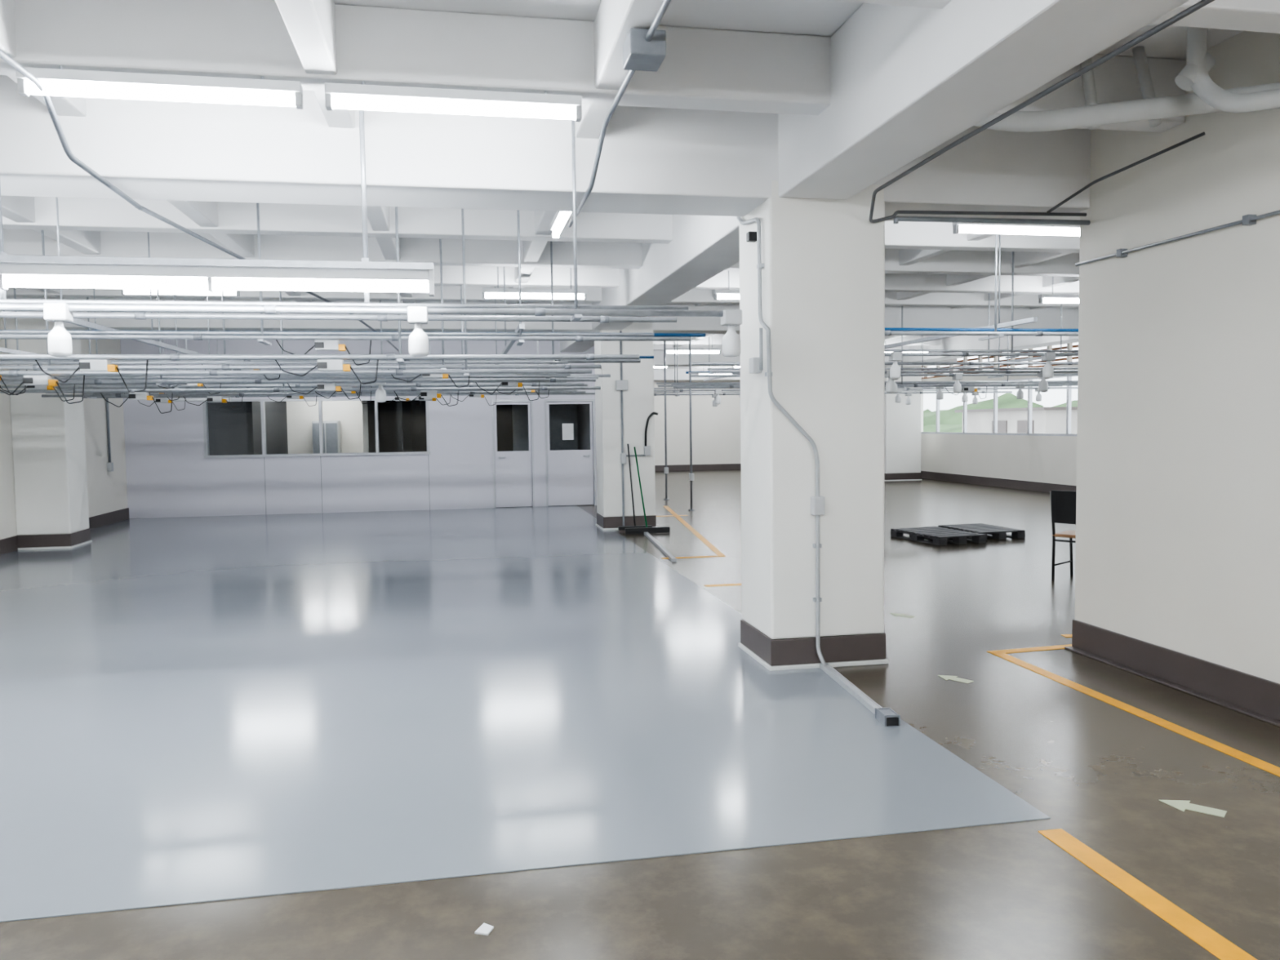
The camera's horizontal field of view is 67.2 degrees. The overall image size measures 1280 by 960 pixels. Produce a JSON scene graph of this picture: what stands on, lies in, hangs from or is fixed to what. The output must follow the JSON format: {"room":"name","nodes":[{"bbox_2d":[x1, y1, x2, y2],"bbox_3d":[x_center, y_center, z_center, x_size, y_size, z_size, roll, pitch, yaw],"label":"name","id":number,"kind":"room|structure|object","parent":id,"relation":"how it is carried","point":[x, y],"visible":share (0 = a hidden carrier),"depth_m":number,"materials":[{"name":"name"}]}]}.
{"room":"factory floor","nodes":[
{"label":"factory floor","id":0,"kind":"room"},
{"bbox_2d":[0,311,127,539],"bbox_3d":[-7.056,-0.437,5.103,0.200,3.660,25.100,-1,3,-11],"label":"wall","id":1,"kind":"structure","parent":0,"point":[107,491],"depth_m":15.95,"materials":[{"name":"white paint"}]},
{"bbox_2d":[0,535,17,555],"bbox_3d":[-7.687,1.063,9.211,0.020,0.200,7.730,-1,3,-11],"label":"baseboard","id":2,"kind":"structure","parent":1,"relation":"attached to","point":[9,544],"depth_m":12.74,"materials":[{"name":"paint"}]},
{"bbox_2d":[88,507,128,529],"bbox_3d":[-8.903,0.706,15.581,0.020,0.200,3.780,-1,3,-11],"label":"baseboard","id":3,"kind":"structure","parent":1,"relation":"attached to","point":[101,520],"depth_m":16.39,"materials":[{"name":"paint"}]},
{"bbox_2d":[105,398,113,471],"bbox_3d":[-9.087,-1.145,16.452,0.070,2.000,0.100,-1,3,-11],"label":"conduit","id":4,"kind":"object","parent":1,"relation":"attached to","point":[109,465],"visible":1,"depth_m":16.46,"materials":[{"name":"grey plastic"}]},
{"bbox_2d":[246,401,288,454],"bbox_3d":[-7.566,-0.802,19.667,0.100,2.700,3.700,-1,3,-11],"label":"wall","id":5,"kind":"structure","parent":0,"point":[276,423],"depth_m":19.41,"materials":[{"name":"paint"}]},
{"bbox_2d":[120,339,596,518],"bbox_3d":[-5.030,-1.230,18.188,8.690,3.660,0.104,-1,3,-11],"label":"wall partition","id":6,"kind":"structure","parent":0,"point":[169,474],"depth_m":18.00,"materials":[{"name":"paint"}]},
{"bbox_2d":[202,397,430,457],"bbox_3d":[-5.998,-0.981,18.009,4.050,1.070,0.140,-1,3,-11],"label":"window","id":7,"kind":"structure","parent":6,"relation":"in","point":[322,453],"depth_m":17.93,"materials":[{"name":"metal"}]},
{"bbox_2d":[491,400,534,507],"bbox_3d":[-2.464,-0.507,18.705,0.790,2.090,0.150,-1,3,-11],"label":"door","id":8,"kind":"structure","parent":6,"relation":"in","point":[513,486],"depth_m":18.71,"materials":[{"name":"metal"}]},
{"bbox_2d":[544,399,595,506],"bbox_3d":[-1.369,-0.533,18.913,0.980,2.090,0.150,-1,3,-11],"label":"door","id":9,"kind":"structure","parent":6,"relation":"in","point":[571,474],"depth_m":18.91,"materials":[{"name":"metal"}]},
{"bbox_2d":[207,400,513,481],"bbox_3d":[-5.795,-0.958,21.934,8.570,2.700,0.100,-1,3,-11],"label":"window","id":10,"kind":"structure","parent":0,"point":[227,426],"depth_m":21.65,"materials":[{"name":"glass"}]},
{"bbox_2d":[362,400,376,452],"bbox_3d":[-5.772,-0.884,20.668,0.100,2.700,2.400,-1,3,-11],"label":"wall","id":11,"kind":"structure","parent":0,"point":[368,409],"depth_m":19.71,"materials":[{"name":"white paint"}]},
{"bbox_2d":[396,400,412,452],"bbox_3d":[-4.914,-0.866,20.170,0.100,2.700,3.700,-1,3,-11],"label":"wall","id":12,"kind":"structure","parent":0,"point":[403,409],"depth_m":18.90,"materials":[{"name":"paint"}]},
{"bbox_2d":[511,401,577,450],"bbox_3d":[-2.054,-0.947,20.916,1.400,2.700,0.100,-1,3,-11],"label":"wall","id":13,"kind":"structure","parent":0,"point":[559,414],"depth_m":20.89,"materials":[{"name":"grey paint"}]},
{"bbox_2d":[577,404,590,449],"bbox_3d":[-2.011,-1.680,25.216,0.120,3.660,12.600,-1,3,-11],"label":"wall","id":14,"kind":"structure","parent":0,"point":[583,410],"depth_m":20.75,"materials":[{"name":"paint"}]},
{"bbox_2d":[0,0,1279,380],"bbox_3d":[0.880,-2.507,13.027,18.440,0.660,37.500,-1,3,-11],"label":"ceiling","id":15,"kind":"structure","parent":0,"point":[908,83],"depth_m":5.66,"materials":[{"name":"white paint"}]},
{"bbox_2d":[15,65,302,109],"bbox_3d":[-2.263,-1.872,4.582,1.250,0.140,0.080,-1,3,-11],"label":"fluorescent light fixture","id":16,"kind":"object","parent":15,"relation":"hanging from","point":[55,82],"visible":0.93,"depth_m":4.56,"materials":[{"name":"white plastic"}]},
{"bbox_2d":[120,278,239,296],"bbox_3d":[-4.963,-2.302,10.394,1.190,0.610,0.080,-1,3,-11],"label":"fluorescent light fixture","id":17,"kind":"object","parent":15,"relation":"hanging from","point":[123,291],"visible":0.42,"depth_m":10.39,"materials":[{"name":"white plastic"}]},
{"bbox_2d":[153,339,231,402],"bbox_3d":[-7.504,-2.107,16.088,1.210,1.600,0.080,-1,3,-11],"label":"fluorescent light fixture","id":18,"kind":"object","parent":15,"relation":"hanging from","point":[180,399],"visible":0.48,"depth_m":16.11,"materials":[{"name":"white plastic"}]},
{"bbox_2d":[0,110,435,302],"bbox_3d":[-3.359,-1.620,4.894,4.500,1.370,0.185,-1,3,-11],"label":"fluorescent light fixture","id":19,"kind":"object","parent":15,"relation":"hanging from","point":[365,270],"visible":0.95,"depth_m":5.09,"materials":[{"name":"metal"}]},
{"bbox_2d":[0,208,591,404],"bbox_3d":[-3.918,-1.556,7.944,7.065,1.841,0.200,-1,3,-11],"label":"rail","id":20,"kind":"object","parent":15,"relation":"hanging from","point":[30,377],"visible":0.96,"depth_m":8.04,"materials":[{"name":"metal"}]},
{"bbox_2d":[0,278,595,399],"bbox_3d":[-4.115,-1.515,9.794,7.365,1.414,0.200,-1,3,-11],"label":"rail","id":21,"kind":"object","parent":15,"relation":"hanging from","point":[329,384],"visible":0.97,"depth_m":9.89,"materials":[{"name":"metal"}]},
{"bbox_2d":[0,294,595,404],"bbox_3d":[-4.404,-1.846,12.351,7.765,1.763,0.360,-1,3,-11],"label":"rail","id":22,"kind":"object","parent":15,"relation":"hanging from","point":[458,384],"visible":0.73,"depth_m":12.28,"materials":[{"name":"metal"}]},
{"bbox_2d":[0,279,598,402],"bbox_3d":[-4.160,-1.714,10.276,7.465,1.792,0.216,-1,3,-11],"label":"rail","id":23,"kind":"object","parent":15,"relation":"hanging from","point":[380,393],"visible":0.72,"depth_m":10.47,"materials":[{"name":"metal"}]},
{"bbox_2d":[0,280,600,413],"bbox_3d":[-4.206,-1.698,10.787,7.565,1.881,0.200,-1,3,-11],"label":"rail","id":24,"kind":"object","parent":15,"relation":"hanging from","point":[425,392],"visible":0.96,"depth_m":10.79,"materials":[{"name":"metal"}]},
{"bbox_2d":[0,230,601,395],"bbox_3d":[-3.927,-1.447,8.407,7.215,1.392,0.200,-1,3,-11],"label":"rail","id":25,"kind":"object","parent":15,"relation":"hanging from","point":[46,366],"visible":0.81,"depth_m":8.55,"materials":[{"name":"metal"}]},
{"bbox_2d":[13,284,610,394],"bbox_3d":[-4.200,-1.658,11.300,7.765,1.302,0.200,-1,3,-11],"label":"rail","id":26,"kind":"object","parent":15,"relation":"hanging from","point":[15,295],"visible":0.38,"depth_m":11.16,"materials":[{"name":"metal"}]},
{"bbox_2d":[41,297,586,409],"bbox_3d":[-4.207,-1.857,12.919,6.965,1.813,0.200,-1,3,-11],"label":"rail","id":27,"kind":"object","parent":15,"relation":"hanging from","point":[217,397],"visible":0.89,"depth_m":12.77,"materials":[{"name":"metal"}]},
{"bbox_2d":[0,206,639,392],"bbox_3d":[-3.602,-1.341,6.894,7.285,1.434,0.200,-1,3,-11],"label":"rail","id":28,"kind":"object","parent":15,"relation":"hanging from","point":[87,362],"visible":0.98,"depth_m":7.08,"materials":[{"name":"metal"}]},
{"bbox_2d":[56,300,587,400],"bbox_3d":[-4.255,-1.957,13.414,7.070,1.670,0.200,-1,3,-11],"label":"rail","id":29,"kind":"object","parent":15,"relation":"hanging from","point":[585,384],"visible":0.12,"depth_m":13.33,"materials":[{"name":"metal"}]},
{"bbox_2d":[0,240,653,380],"bbox_3d":[-3.745,-1.768,9.423,7.965,1.594,0.360,-1,3,-11],"label":"rail","id":30,"kind":"object","parent":15,"relation":"hanging from","point":[570,361],"visible":0.23,"depth_m":9.67,"materials":[{"name":"metal"}]},
{"bbox_2d":[84,339,577,406],"bbox_3d":[-4.839,-1.980,14.626,7.765,1.751,0.200,-1,3,-11],"label":"rail","id":31,"kind":"object","parent":15,"relation":"hanging from","point":[475,395],"visible":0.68,"depth_m":14.61,"materials":[{"name":"metal"}]},
{"bbox_2d":[0,0,671,351],"bbox_3d":[-2.094,-1.974,8.044,2.905,0.365,20.780,-1,3,-11],"label":"conduit","id":32,"kind":"object","parent":15,"relation":"attached to","point":[643,50],"depth_m":4.51,"materials":[{"name":"grey metal"}]},
{"bbox_2d":[0,311,676,322],"bbox_3d":[-3.403,-1.696,6.148,7.415,1.365,0.200,-1,3,-11],"label":"rail","id":33,"kind":"object","parent":15,"relation":"hanging from","point":[137,315],"visible":0.96,"depth_m":6.37,"materials":[{"name":"metal"}]},
{"bbox_2d":[83,340,595,410],"bbox_3d":[-4.837,-2.056,15.948,8.265,1.753,0.200,-1,3,-11],"label":"rail","id":34,"kind":"object","parent":15,"relation":"hanging from","point":[158,399],"visible":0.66,"depth_m":15.89,"materials":[{"name":"metal"}]},
{"bbox_2d":[0,202,705,365],"bbox_3d":[-3.360,-1.687,7.666,8.065,1.561,0.360,-1,3,-11],"label":"rail","id":35,"kind":"object","parent":15,"relation":"hanging from","point":[324,340],"visible":0.89,"depth_m":7.77,"materials":[{"name":"metal"}]},
{"bbox_2d":[0,120,742,357],"bbox_3d":[-2.655,-1.505,5.274,6.620,1.662,0.216,-1,3,-11],"label":"rail","id":36,"kind":"object","parent":15,"relation":"hanging from","point":[58,311],"visible":0.99,"depth_m":5.48,"materials":[{"name":"metal"}]},
{"bbox_2d":[324,81,582,122],"bbox_3d":[-0.922,-1.904,4.836,1.260,0.140,0.080,-1,3,-11],"label":"fluorescent light fixture","id":37,"kind":"object","parent":15,"relation":"hanging from","point":[362,96],"visible":1,"depth_m":4.81,"materials":[{"name":"white plastic"}]},
{"bbox_2d":[0,196,1068,381],"bbox_3d":[-0.512,-2.223,13.695,13.040,1.270,12.500,-1,3,-11],"label":"channel","id":38,"kind":"object","parent":15,"relation":"attached to","point":[77,322],"visible":0.32,"depth_m":9.50,"materials":[{"name":"metal"}]},
{"bbox_2d":[482,266,586,300],"bbox_3d":[-1.216,-2.392,11.104,1.200,0.610,0.080,-1,3,-11],"label":"fluorescent light fixture","id":39,"kind":"object","parent":15,"relation":"hanging from","point":[510,293],"visible":0.94,"depth_m":11.09,"materials":[{"name":"white plastic"}]},
{"bbox_2d":[550,211,571,239],"bbox_3d":[-0.580,-2.191,7.184,0.080,0.570,1.110,-1,3,-11],"label":"fluorescent light fixture","id":40,"kind":"object","parent":15,"relation":"hanging from","point":[560,218],"visible":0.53,"depth_m":7.32,"materials":[{"name":"white plastic"}]},
{"bbox_2d":[663,341,694,511],"bbox_3d":[0.727,-1.342,18.820,0.104,3.660,2.715,-1,3,-9],"label":"vertical pole","id":41,"kind":"object","parent":15,"relation":"attached to","point":[666,468],"visible":0.9,"depth_m":17.61,"materials":[{"name":"grey metal"}]},
{"bbox_2d":[665,335,720,353],"bbox_3d":[1.119,-2.979,20.439,1.210,0.590,0.080,-1,3,-11],"label":"fluorescent light fixture","id":42,"kind":"object","parent":15,"relation":"hanging from","point":[694,350],"visible":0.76,"depth_m":20.44,"materials":[{"name":"white plastic"}]},
{"bbox_2d":[697,365,730,374],"bbox_3d":[2.380,-3.545,29.824,1.210,0.590,0.080,-1,3,-11],"label":"fluorescent light fixture","id":43,"kind":"object","parent":15,"relation":"hanging from","point":[730,366],"visible":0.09,"depth_m":29.81,"materials":[{"name":"white plastic"}]},
{"bbox_2d":[713,270,739,299],"bbox_3d":[1.382,-2.465,11.596,1.010,0.590,0.080,-1,3,-11],"label":"fluorescent light fixture","id":44,"kind":"object","parent":15,"relation":"hanging from","point":[728,294],"visible":0.47,"depth_m":11.52,"materials":[{"name":"white plastic"}]},
{"bbox_2d":[653,341,1012,406],"bbox_3d":[3.879,-2.472,20.843,9.100,1.722,0.216,-1,3,-11],"label":"rail","id":45,"kind":"object","parent":15,"relation":"hanging from","point":[908,393],"visible":0.55,"depth_m":21.16,"materials":[{"name":"metal"}]},
{"bbox_2d":[653,341,1077,404],"bbox_3d":[4.331,-2.160,18.500,9.100,1.362,0.216,-1,3,-11],"label":"rail","id":46,"kind":"object","parent":15,"relation":"hanging from","point":[1038,397],"visible":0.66,"depth_m":18.61,"materials":[{"name":"metal"}]},
{"bbox_2d":[656,335,1077,399],"bbox_3d":[4.741,-2.219,16.332,9.100,1.722,0.216,-1,3,-11],"label":"rail","id":47,"kind":"object","parent":15,"relation":"hanging from","point":[1020,394],"visible":0.34,"depth_m":16.42,"materials":[{"name":"metal"}]},
{"bbox_2d":[671,306,1077,399],"bbox_3d":[4.946,-2.132,15.262,9.100,1.776,0.200,-1,3,-11],"label":"rail","id":48,"kind":"object","parent":15,"relation":"hanging from","point":[968,386],"visible":0.53,"depth_m":15.25,"materials":[{"name":"metal"}]},
{"bbox_2d":[685,337,1078,393],"bbox_3d":[5.236,-2.130,14.270,9.300,1.672,0.376,-1,3,-11],"label":"rail","id":49,"kind":"object","parent":15,"relation":"hanging from","point":[957,386],"visible":0.34,"depth_m":14.02,"materials":[{"name":"metal"}]},
{"bbox_2d":[692,293,1078,366],"bbox_3d":[5.219,-2.240,13.269,9.300,1.335,0.200,-1,3,-11],"label":"rail","id":50,"kind":"object","parent":15,"relation":"hanging from","point":[988,363],"visible":0.4,"depth_m":13.11,"materials":[{"name":"metal"}]},
{"bbox_2d":[707,367,1078,393],"bbox_3d":[5.391,-1.997,12.390,9.300,1.722,0.216,-1,3,-11],"label":"rail","id":51,"kind":"object","parent":15,"relation":"hanging from","point":[1043,384],"visible":0.46,"depth_m":12.17,"materials":[{"name":"metal"}]},
{"bbox_2d":[884,335,928,352],"bbox_3d":[5.894,-3.106,21.547,1.210,0.590,0.080,-1,3,-11],"label":"fluorescent light fixture","id":52,"kind":"object","parent":15,"relation":"hanging from","point":[921,335],"visible":0.04,"depth_m":21.60,"materials":[{"name":"white plastic"}]},
{"bbox_2d":[884,251,1078,378],"bbox_3d":[5.690,-1.958,10.818,9.300,1.622,0.216,-1,3,-11],"label":"rail","id":53,"kind":"object","parent":15,"relation":"hanging from","point":[896,355],"visible":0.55,"depth_m":10.48,"materials":[{"name":"metal"}]},
{"bbox_2d":[884,234,1078,340],"bbox_3d":[6.002,-2.035,9.433,9.600,1.315,0.360,-1,3,-11],"label":"rail","id":54,"kind":"object","parent":15,"relation":"hanging from","point":[996,332],"visible":0.43,"depth_m":8.86,"materials":[{"name":"metal"}]},
{"bbox_2d":[952,222,1079,235],"bbox_3d":[3.240,-2.147,8.145,1.260,0.150,0.080,-1,3,-11],"label":"fluorescent light fixture","id":55,"kind":"object","parent":15,"relation":"hanging from","point":[968,228],"visible":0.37,"depth_m":8.11,"materials":[{"name":"white plastic"}]},
{"bbox_2d":[868,0,1214,225],"bbox_3d":[2.896,-1.604,2.429,1.691,0.334,7.856,-1,3,-11],"label":"conduit","id":56,"kind":"object","parent":15,"relation":"attached to","point":[1202,3],"visible":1,"depth_m":5.69,"materials":[{"name":"grey metal"}]},
{"bbox_2d":[1038,275,1079,303],"bbox_3d":[5.704,-2.569,12.415,1.210,0.590,0.080,-1,3,-11],"label":"fluorescent light fixture","id":57,"kind":"object","parent":15,"relation":"hanging from","point":[1042,298],"visible":0.43,"depth_m":12.34,"materials":[{"name":"white plastic"}]},
{"bbox_2d":[973,26,1279,132],"bbox_3d":[2.582,-2.129,5.291,2.064,0.573,0.712,1,4,27],"label":"drain pipe","id":58,"kind":"object","parent":15,"relation":"attached to","point":[1207,97],"visible":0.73,"depth_m":5.12,"materials":[{"name":"white plastic"}]},
{"bbox_2d":[0,469,1279,959],"bbox_3d":[0.925,0.890,13.226,18.840,0.154,37.900,-1,3,-11],"label":"floor","id":59,"kind":"structure","parent":0,"point":[193,709],"depth_m":4.59,"materials":[{"name":"grey paint"}]},
{"bbox_2d":[6,319,92,550],"bbox_3d":[-8.179,-0.634,13.340,0.710,3.120,0.740,-1,3,-11],"label":"column","id":60,"kind":"structure","parent":59,"relation":"on","point":[48,433],"depth_m":13.04,"materials":[{"name":"paint"}]},
{"bbox_2d":[311,420,341,453],"bbox_3d":[-6.944,-0.436,21.402,0.550,1.750,0.470,-1,3,-11],"label":"tall cabinet","id":61,"kind":"object","parent":59,"relation":"on","point":[331,428],"visible":0.44,"depth_m":21.16,"materials":[{"name":"grey metal"}]},
{"bbox_2d":[475,923,493,935],"bbox_3d":[-0.492,1.427,3.061,0.045,0.006,0.058,0,3,16],"label":"paper scrap","id":62,"kind":"object","parent":59,"relation":"on","point":[485,929],"visible":1,"depth_m":3.05,"materials":[{"name":"white paper"}]},
{"bbox_2d":[594,323,657,530],"bbox_3d":[-0.238,-0.826,14.845,0.840,3.120,0.740,-1,3,-11],"label":"column","id":63,"kind":"structure","parent":59,"relation":"on","point":[638,400],"depth_m":14.51,"materials":[{"name":"paint"}]},
{"bbox_2d":[615,330,657,525],"bbox_3d":[-0.038,-0.752,14.486,0.635,2.972,0.088,-1,3,-11],"label":"conduit","id":64,"kind":"object","parent":63,"relation":"attached to","point":[621,384],"depth_m":14.46,"materials":[{"name":"grey metal"}]},
{"bbox_2d":[617,443,652,533],"bbox_3d":[-0.108,0.114,14.276,0.500,1.300,0.392,-1,3,-11],"label":"push broom","id":65,"kind":"object","parent":59,"relation":"on","point":[621,529],"visible":0.77,"depth_m":14.18,"materials":[{"name":"black plastic"}]},
{"bbox_2d":[625,446,670,534],"bbox_3d":[0.055,0.139,14.227,0.660,1.252,0.552,-1,3,-11],"label":"push broom","id":66,"kind":"object","parent":59,"relation":"on","point":[661,529],"visible":0.98,"depth_m":14.03,"materials":[{"name":"black plastic"}]},
{"bbox_2d":[644,531,900,726],"bbox_3d":[0.677,1.012,9.478,0.152,0.067,9.002,-1,3,-8],"label":"channel","id":67,"kind":"object","parent":59,"relation":"on","point":[886,716],"visible":1,"depth_m":5.55,"materials":[{"name":"grey plastic"}]},
{"bbox_2d":[737,181,888,671],"bbox_3d":[1.149,-0.356,6.516,0.820,3.120,0.710,-1,3,-11],"label":"column","id":68,"kind":"structure","parent":59,"relation":"on","point":[823,273],"depth_m":6.20,"materials":[{"name":"paint"}]},
{"bbox_2d":[736,216,826,666],"bbox_3d":[0.922,-0.303,6.392,0.405,2.988,0.688,-1,3,-11],"label":"conduit","id":69,"kind":"object","parent":68,"relation":"attached to","point":[756,364],"depth_m":6.16,"materials":[{"name":"grey metal"}]},
{"bbox_2d":[889,613,915,617],"bbox_3d":[2.146,1.110,7.907,0.124,0.002,0.227,-2,4,-27],"label":"sticker","id":70,"kind":"object","parent":59,"relation":"on","point":[893,614],"visible":1,"depth_m":7.91,"materials":[{"name":"paper"}]},
{"bbox_2d":[884,365,922,480],"bbox_3d":[6.891,-1.557,25.750,1.040,3.120,0.740,-1,3,-11],"label":"column","id":71,"kind":"structure","parent":59,"relation":"on","point":[902,421],"depth_m":25.43,"materials":[{"name":"paint"}]},
{"bbox_2d":[890,526,986,545],"bbox_3d":[3.970,0.742,12.882,0.720,0.110,1.100,-2,4,-19],"label":"pallet","id":72,"kind":"object","parent":59,"relation":"on","point":[940,535],"visible":1,"depth_m":12.66,"materials":[{"name":"black plastic"}]},
{"bbox_2d":[937,675,973,683],"bbox_3d":[1.940,1.228,5.947,0.124,0.002,0.227,-2,4,-27],"label":"sticker","id":73,"kind":"object","parent":59,"relation":"on","point":[944,677],"visible":1,"depth_m":5.94,"materials":[{"name":"paint"}]},
{"bbox_2d":[937,523,1025,540],"bbox_3d":[4.689,0.710,13.272,0.700,0.110,1.000,-2,3,-15],"label":"pallet","id":74,"kind":"object","parent":59,"relation":"on","point":[998,532],"visible":0.78,"depth_m":12.99,"materials":[{"name":"black plastic"}]},
{"bbox_2d":[1050,489,1076,580],"bbox_3d":[4.326,0.543,9.450,0.569,0.901,0.440,-4,5,-43],"label":"chair","id":75,"kind":"object","parent":59,"relation":"on","point":[1063,503],"visible":0.49,"depth_m":9.36,"materials":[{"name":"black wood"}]},
{"bbox_2d":[1159,800,1226,817],"bbox_3d":[2.267,1.340,3.951,0.242,0.002,0.132,1,4,26],"label":"sticker","id":76,"kind":"object","parent":59,"relation":"on","point":[1181,805],"visible":1,"depth_m":3.94,"materials":[{"name":"paint"}]},
{"bbox_2d":[653,380,741,465],"bbox_3d":[-2.630,-2.046,31.603,18.840,3.660,0.200,-1,3,-11],"label":"wall","id":77,"kind":"structure","parent":0,"point":[715,430],"depth_m":32.39,"materials":[{"name":"white paint"}]},
{"bbox_2d":[654,463,741,471],"bbox_3d":[1.681,-0.416,32.405,9.710,0.200,0.020,-1,3,-11],"label":"baseboard","id":78,"kind":"structure","parent":77,"relation":"attached to","point":[718,466],"depth_m":32.47,"materials":[{"name":"paint"}]},
{"bbox_2d":[333,0,1243,60],"bbox_3d":[0.875,-2.936,13.002,18.840,0.200,37.900,-1,3,-11],"label":"ceiling","id":79,"kind":"structure","parent":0,"point":[824,18],"depth_m":4.86,"materials":[{"name":"paint"}]},
{"bbox_2d":[920,364,1078,485],"bbox_3d":[8.934,-1.559,20.716,0.200,3.660,25.540,-1,3,-11],"label":"wall","id":80,"kind":"structure","parent":0,"point":[1039,459],"depth_m":22.63,"materials":[{"name":"white paint"}]},
{"bbox_2d":[920,471,1076,492],"bbox_3d":[8.851,0.171,20.786,0.020,0.200,25.520,-1,3,-11],"label":"baseboard","id":81,"kind":"structure","parent":80,"relation":"attached to","point":[1002,482],"depth_m":22.70,"materials":[{"name":"paint"}]},
{"bbox_2d":[920,375,1077,436],"bbox_3d":[9.414,-1.439,17.962,0.070,1.290,17.935,-1,3,-11],"label":"window","id":82,"kind":"structure","parent":80,"relation":"in","point":[1068,399],"depth_m":21.74,"materials":[{"name":"metal"}]},
{"bbox_2d":[921,342,1078,378],"bbox_3d":[9.415,-2.533,17.898,0.100,0.480,17.940,-1,3,-11],"label":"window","id":83,"kind":"structure","parent":80,"relation":"in","point":[1069,346],"depth_m":22.13,"materials":[{"name":"white paint"}]},
{"bbox_2d":[1074,31,1279,683],"bbox_3d":[4.243,-0.325,0.669,0.200,3.660,12.160,-1,3,-11],"label":"wall","id":84,"kind":"structure","parent":0,"point":[1178,496],"depth_m":5.63,"materials":[{"name":"white paint"}]},
{"bbox_2d":[1064,619,1279,726],"bbox_3d":[4.139,1.399,0.848,0.020,0.200,11.960,-1,3,-11],"label":"baseboard","id":85,"kind":"structure","parent":84,"relation":"attached to","point":[1258,695],"depth_m":5.68,"materials":[{"name":"paint"}]},
{"bbox_2d":[1075,209,1279,266],"bbox_3d":[3.343,-1.356,4.615,0.050,0.050,3.950,-1,3,-11],"label":"conduit","id":86,"kind":"object","parent":84,"relation":"attached to","point":[1247,220],"depth_m":5.54,"materials":[{"name":"grey metal"}]},
{"label":"outside","id":87,"kind":"structure","parent":0,"visible":0},
{"bbox_2d":[955,406,1077,433],"bbox_3d":[23.890,-1.165,40.692,5.600,4.150,31.600,-1,3,-11],"label":"building","id":88,"kind":"structure","parent":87,"point":[1044,420],"depth_m":49.46,"materials":[{"name":"paint"}]},
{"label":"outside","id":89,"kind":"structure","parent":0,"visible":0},
{"bbox_2d":[923,392,1077,432],"bbox_3d":[44.375,-4.930,74.470,30.000,7.187,150.000,-1,3,-11],"label":"hill","id":90,"kind":"structure","parent":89,"point":[951,421],"depth_m":126.43,"materials":[{"name":"green plant"}]}
]}

